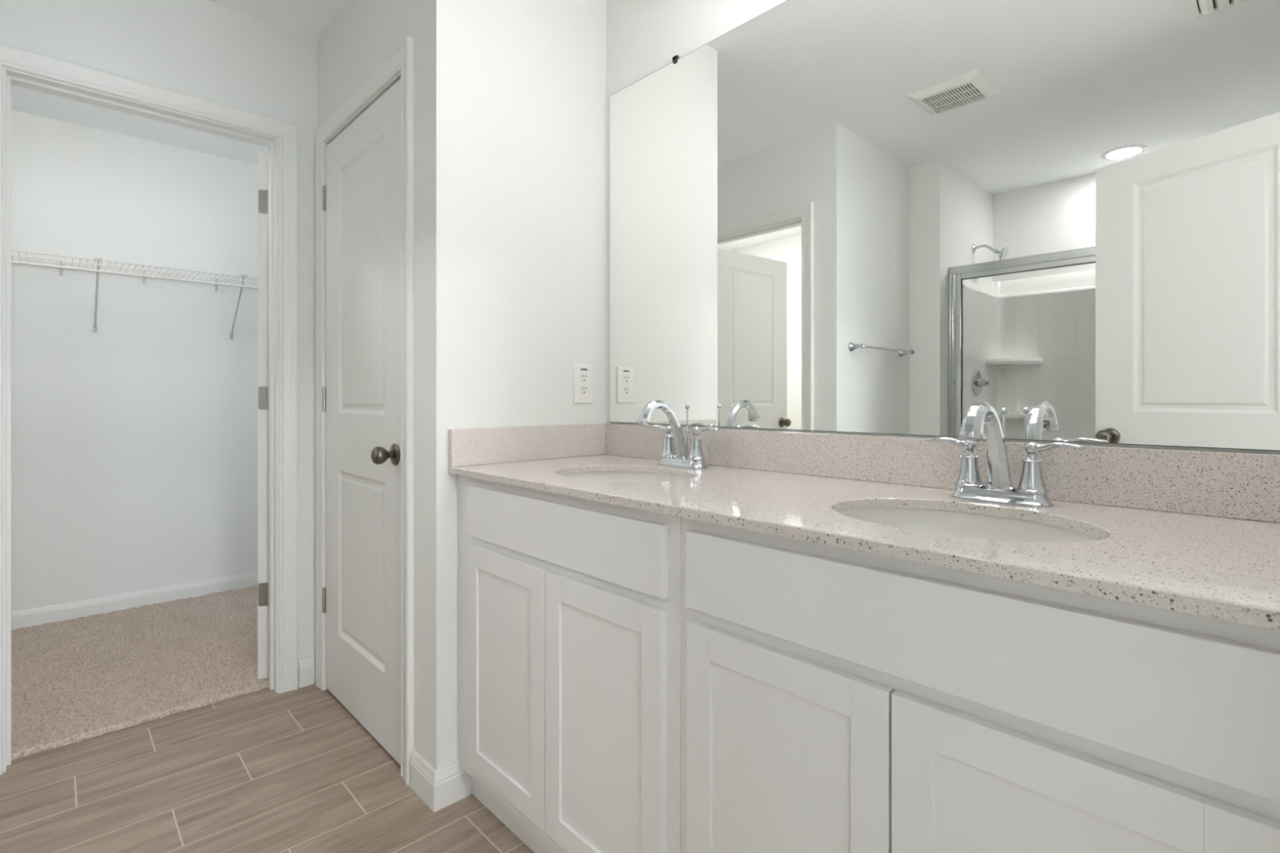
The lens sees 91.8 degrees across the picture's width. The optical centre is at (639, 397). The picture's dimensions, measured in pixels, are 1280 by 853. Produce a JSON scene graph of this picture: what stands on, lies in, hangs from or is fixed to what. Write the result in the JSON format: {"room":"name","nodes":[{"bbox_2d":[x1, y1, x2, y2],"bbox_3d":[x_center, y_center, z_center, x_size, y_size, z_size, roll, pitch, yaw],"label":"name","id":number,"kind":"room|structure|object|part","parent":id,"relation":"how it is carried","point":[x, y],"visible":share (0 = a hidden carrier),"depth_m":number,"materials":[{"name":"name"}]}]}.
{"room":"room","nodes":[
{"label":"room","id":0,"kind":"room"},
{"bbox_2d":[11,110,257,612],"bbox_3d":[-2.405,-0.143,3.529,1.980,2.500,0.120,0,0,-44],"label":"wall","id":1,"kind":"structure","parent":0,"point":[135,438],"depth_m":3.21,"materials":[{"name":"white paint"}]},
{"bbox_2d":[11,571,257,630],"bbox_3d":[-2.380,1.052,3.460,1.800,0.086,0.014,0,0,-44],"label":"baseboard","id":2,"kind":"structure","parent":1,"relation":"attached to","point":[74,610],"depth_m":3.21,"materials":[{"name":"white paint"}]},
{"bbox_2d":[11,248,257,339],"bbox_3d":[-2.273,-0.498,3.347,1.796,0.334,0.324,0,0,-44],"label":"wire shelf","id":3,"kind":"object","parent":1,"relation":"attached to","point":[60,266],"visible":0.62,"depth_m":3.03,"materials":[{"name":"white metal"}]},
{"bbox_2d":[0,0,317,772],"bbox_3d":[-1.422,-0.143,2.349,1.780,2.500,0.115,0,0,-44],"label":"wall","id":4,"kind":"structure","parent":0,"point":[204,49],"depth_m":2.22,"materials":[{"name":"white paint"}]},
{"bbox_2d":[4,68,276,772],"bbox_3d":[-1.660,0.067,2.123,0.713,2.080,0.117,0,0,-44],"label":"trim","id":5,"kind":"structure","parent":4,"relation":"attached to","point":[11,77],"depth_m":2.01,"materials":[{"name":"white paint"}]},
{"bbox_2d":[0,42,297,774],"bbox_3d":[-1.614,0.033,2.075,0.851,2.149,0.018,0,0,-44],"label":"trim","id":6,"kind":"structure","parent":4,"relation":"attached to","point":[11,57],"depth_m":2.32,"materials":[{"name":"white paint"}]},
{"bbox_2d":[257,151,268,679],"bbox_3d":[-1.559,0.069,2.736,0.177,2.036,0.715,0,0,-17],"label":"door","id":7,"kind":"structure","parent":4,"relation":"in","point":[263,157],"depth_m":2.40,"materials":[{"name":"white paint"}]},
{"bbox_2d":[298,657,314,688],"bbox_3d":[-1.284,1.057,2.390,0.052,0.100,0.014,0,0,-44],"label":"baseboard","id":8,"kind":"structure","parent":4,"relation":"attached to","point":[306,666],"depth_m":2.39,"materials":[{"name":"white paint"}]},
{"bbox_2d":[11,0,347,164],"bbox_3d":[-1.549,-1.404,1.335,3.800,0.098,4.520,0,0,-44],"label":"ceiling","id":9,"kind":"structure","parent":0,"point":[25,100],"depth_m":2.93,"materials":[{"name":"white paint"}]},
{"bbox_2d":[0,681,534,852],"bbox_3d":[-1.124,1.137,0.684,3.520,0.060,2.870,0,0,-44],"label":"floor","id":10,"kind":"structure","parent":0,"point":[264,771],"depth_m":1.74,"materials":[{"name":"brown tile"}]},
{"bbox_2d":[11,585,268,759],"bbox_3d":[-1.876,1.095,2.928,1.794,0.022,1.452,0,0,-44],"label":"carpet","id":11,"kind":"object","parent":10,"relation":"on","point":[78,679],"visible":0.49,"depth_m":2.51,"materials":[{"name":"beige carpet"}]},
{"bbox_2d":[457,475,680,852],"bbox_3d":[-0.028,0.656,1.593,0.554,0.900,0.838,0,0,-44],"label":"vanity cabinet","id":12,"kind":"object","parent":10,"relation":"on","point":[569,607],"visible":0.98,"depth_m":1.33,"materials":[{"name":"white paint"}]},
{"bbox_3d":[-0.331,0.679,1.523,0.018,0.583,0.357,0,0,-44],"label":"door","id":13,"kind":"part","parent":12,"relation":"part of","materials":[{"name":"white paint"}]},
{"bbox_3d":[-0.204,0.297,1.390,0.018,0.133,0.727,0,0,-44],"label":"drawer","id":14,"kind":"part","parent":12,"relation":"part of","materials":[{"name":"white paint"}]},
{"bbox_3d":[-0.081,0.679,1.259,0.018,0.583,0.363,0,0,-44],"label":"door","id":15,"kind":"part","parent":12,"relation":"part of","materials":[{"name":"white paint"}]},
{"bbox_2d":[448,423,1279,630],"bbox_3d":[0.264,0.146,1.278,0.566,0.120,1.698,0,0,-44],"label":"countertop","id":16,"kind":"structure","parent":12,"relation":"on","point":[1195,532],"depth_m":1.06,"materials":[{"name":"stone"}]},
{"bbox_2d":[560,471,687,482],"bbox_3d":[-0.042,0.287,1.557,0.355,0.160,0.453,0,0,-44],"label":"sink","id":17,"kind":"object","parent":16,"relation":"in","point":[620,477],"visible":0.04,"depth_m":1.72,"materials":[{"name":"white ceramic"}]},
{"bbox_2d":[636,400,719,469],"bbox_3d":[0.089,0.097,1.703,0.217,0.181,0.213,0,0,-6],"label":"faucet","id":18,"kind":"object","parent":16,"relation":"on","point":[676,455],"visible":1,"depth_m":1.67,"materials":[{"name":"silver metal"}]},
{"bbox_3d":[0.051,0.086,1.773,0.020,0.020,0.073,0,0,-44],"label":"lever","id":19,"kind":"part","parent":18,"relation":"part of","materials":[{"name":"silver metal"}]},
{"bbox_3d":[0.063,0.088,1.657,0.176,0.162,0.042,0,0,-44],"label":"spout","id":20,"kind":"part","parent":18,"relation":"part of","materials":[{"name":"silver metal"}]},
{"bbox_3d":[0.079,0.122,1.743,0.050,0.089,0.050,0,0,-44],"label":"handle","id":21,"kind":"part","parent":18,"relation":"part of","materials":[{"name":"silver metal"}]},
{"bbox_3d":[0.115,0.177,1.706,0.060,0.021,0.167,0,0,-44],"label":"plate","id":22,"kind":"part","parent":18,"relation":"part of","materials":[{"name":"silver metal"}]},
{"bbox_3d":[0.131,0.092,1.721,0.013,0.148,0.013,0,0,19],"label":"lift rod","id":23,"kind":"part","parent":18,"relation":"part of","materials":[{"name":"silver metal"}]},
{"bbox_3d":[0.150,0.122,1.668,0.050,0.089,0.050,0,0,-44],"label":"handle","id":24,"kind":"part","parent":18,"relation":"part of","materials":[{"name":"silver metal"}]},
{"bbox_3d":[0.179,0.086,1.638,0.020,0.020,0.073,0,0,-44],"label":"lever","id":25,"kind":"part","parent":18,"relation":"part of","materials":[{"name":"silver metal"}]},
{"bbox_2d":[837,507,1100,542],"bbox_3d":[0.501,0.287,0.986,0.355,0.160,0.453,0,0,-44],"label":"sink","id":26,"kind":"object","parent":16,"relation":"in","point":[962,524],"visible":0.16,"depth_m":1.12,"materials":[{"name":"white ceramic"}]},
{"bbox_2d":[926,401,1086,506],"bbox_3d":[0.632,0.097,1.131,0.217,0.181,0.213,0,0,-6],"label":"faucet","id":27,"kind":"object","parent":16,"relation":"on","point":[1032,491],"visible":1,"depth_m":1.10,"materials":[{"name":"silver metal"}]},
{"bbox_3d":[0.593,0.086,1.202,0.020,0.020,0.073,0,0,-44],"label":"lever","id":28,"kind":"part","parent":27,"relation":"part of","materials":[{"name":"silver metal"}]},
{"bbox_3d":[0.622,0.122,1.172,0.050,0.089,0.050,0,0,-44],"label":"handle","id":29,"kind":"part","parent":27,"relation":"part of","materials":[{"name":"silver metal"}]},
{"bbox_3d":[0.606,0.088,1.085,0.176,0.162,0.042,0,0,-44],"label":"spout","id":30,"kind":"part","parent":27,"relation":"part of","materials":[{"name":"silver metal"}]},
{"bbox_3d":[0.657,0.177,1.134,0.060,0.021,0.167,0,0,-44],"label":"plate","id":31,"kind":"part","parent":27,"relation":"part of","materials":[{"name":"silver metal"}]},
{"bbox_3d":[0.674,0.092,1.150,0.013,0.148,0.013,0,0,19],"label":"lift rod","id":32,"kind":"part","parent":27,"relation":"part of","materials":[{"name":"silver metal"}]},
{"bbox_3d":[0.693,0.122,1.097,0.050,0.089,0.050,0,0,-44],"label":"handle","id":33,"kind":"part","parent":27,"relation":"part of","materials":[{"name":"silver metal"}]},
{"bbox_3d":[0.722,0.086,1.067,0.020,0.020,0.073,0,0,-44],"label":"lever","id":34,"kind":"part","parent":27,"relation":"part of","materials":[{"name":"silver metal"}]},
{"bbox_2d":[680,517,1279,852],"bbox_3d":[0.542,0.656,0.993,0.554,0.900,0.814,0,0,-44],"label":"vanity cabinet","id":35,"kind":"object","parent":10,"relation":"on","point":[834,700],"visible":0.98,"depth_m":0.77,"materials":[{"name":"white paint"}]},
{"bbox_3d":[0.210,0.679,0.953,0.018,0.583,0.358,0,0,-44],"label":"door","id":36,"kind":"part","parent":35,"relation":"part of","materials":[{"name":"white paint"}]},
{"bbox_3d":[0.459,0.679,0.691,0.018,0.583,0.358,0,0,-44],"label":"door","id":37,"kind":"part","parent":35,"relation":"part of","materials":[{"name":"white paint"}]},
{"bbox_2d":[317,0,420,755],"bbox_3d":[-0.899,-0.143,2.125,0.110,2.500,0.930,0,0,-44],"label":"wall","id":38,"kind":"structure","parent":0,"point":[363,33],"depth_m":1.97,"materials":[{"name":"white paint"}]},
{"bbox_2d":[322,78,400,764],"bbox_3d":[-0.960,0.072,2.082,0.105,2.046,0.730,0,0,-44],"label":"door","id":39,"kind":"structure","parent":38,"relation":"in","point":[362,191],"depth_m":2.06,"materials":[{"name":"white paint"}]},
{"bbox_3d":[-0.767,0.171,1.847,0.061,0.054,0.054,0,0,-44],"label":"knob","id":40,"kind":"part","parent":39,"relation":"part of","materials":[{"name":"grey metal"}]},
{"bbox_2d":[315,35,413,785],"bbox_3d":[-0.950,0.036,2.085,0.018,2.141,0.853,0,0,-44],"label":"trim","id":41,"kind":"structure","parent":38,"relation":"attached to","point":[401,60],"depth_m":1.81,"materials":[{"name":"white paint"}]},
{"bbox_2d":[409,749,471,812],"bbox_3d":[-0.563,1.057,1.750,0.110,0.100,0.152,0,0,-44],"label":"baseboard","id":42,"kind":"structure","parent":38,"relation":"attached to","point":[442,788],"depth_m":1.70,"materials":[{"name":"white paint"}]},
{"bbox_2d":[420,0,605,770],"bbox_3d":[-0.367,-0.143,1.920,0.600,2.500,0.100,0,0,-44],"label":"wall","id":43,"kind":"structure","parent":0,"point":[513,92],"depth_m":1.80,"materials":[{"name":"white paint"}]},
{"bbox_2d":[573,364,592,403],"bbox_3d":[-0.184,-0.044,2.018,0.079,0.125,0.008,0,0,-44],"label":"power outlet","id":44,"kind":"object","parent":43,"relation":"attached to","point":[582,374],"visible":1,"depth_m":2.01,"materials":[{"name":"white plastic"}]},
{"bbox_2d":[580,384,587,395],"bbox_3d":[-0.182,-0.025,2.016,0.027,0.034,0.002,0,0,-44],"label":"receptacle","id":45,"kind":"object","parent":44,"relation":"attached to","point":[584,388],"depth_m":2.02,"materials":[{"name":"grey plastic"}]},
{"bbox_2d":[580,372,587,382],"bbox_3d":[-0.182,-0.065,2.016,0.027,0.034,0.002,0,0,-44],"label":"receptacle","id":46,"kind":"object","parent":44,"relation":"attached to","point":[584,375],"depth_m":2.02,"materials":[{"name":"grey plastic"}]},
{"bbox_2d":[605,0,1279,454],"bbox_3d":[0.201,-0.143,1.845,0.120,2.500,2.850,0,0,-44],"label":"wall","id":47,"kind":"structure","parent":0,"point":[643,37],"depth_m":1.92,"materials":[{"name":"white paint"}]},
{"bbox_2d":[605,423,1279,523],"bbox_3d":[0.469,0.137,1.459,0.020,0.102,1.678,0,0,-44],"label":"backsplash","id":48,"kind":"structure","parent":47,"relation":"attached to","point":[1232,485],"depth_m":1.14,"materials":[{"name":"stone"}]},
{"bbox_2d":[609,0,1279,451],"bbox_3d":[0.468,-0.462,1.471,0.005,1.086,1.650,0,0,-44],"label":"mirror","id":49,"kind":"object","parent":47,"relation":"attached to","point":[899,217],"visible":1,"depth_m":1.27,"materials":[{"name":"grey mirror"}]},
{"bbox_2d":[672,54,679,63],"bbox_3d":[0.106,-1.007,1.851,0.008,0.020,0.020,0,0,-44],"label":"mirror clip","id":50,"kind":"object","parent":49,"relation":"attached to","point":[675,58],"visible":1,"depth_m":1.85,"materials":[{"name":"grey"}]}
]}

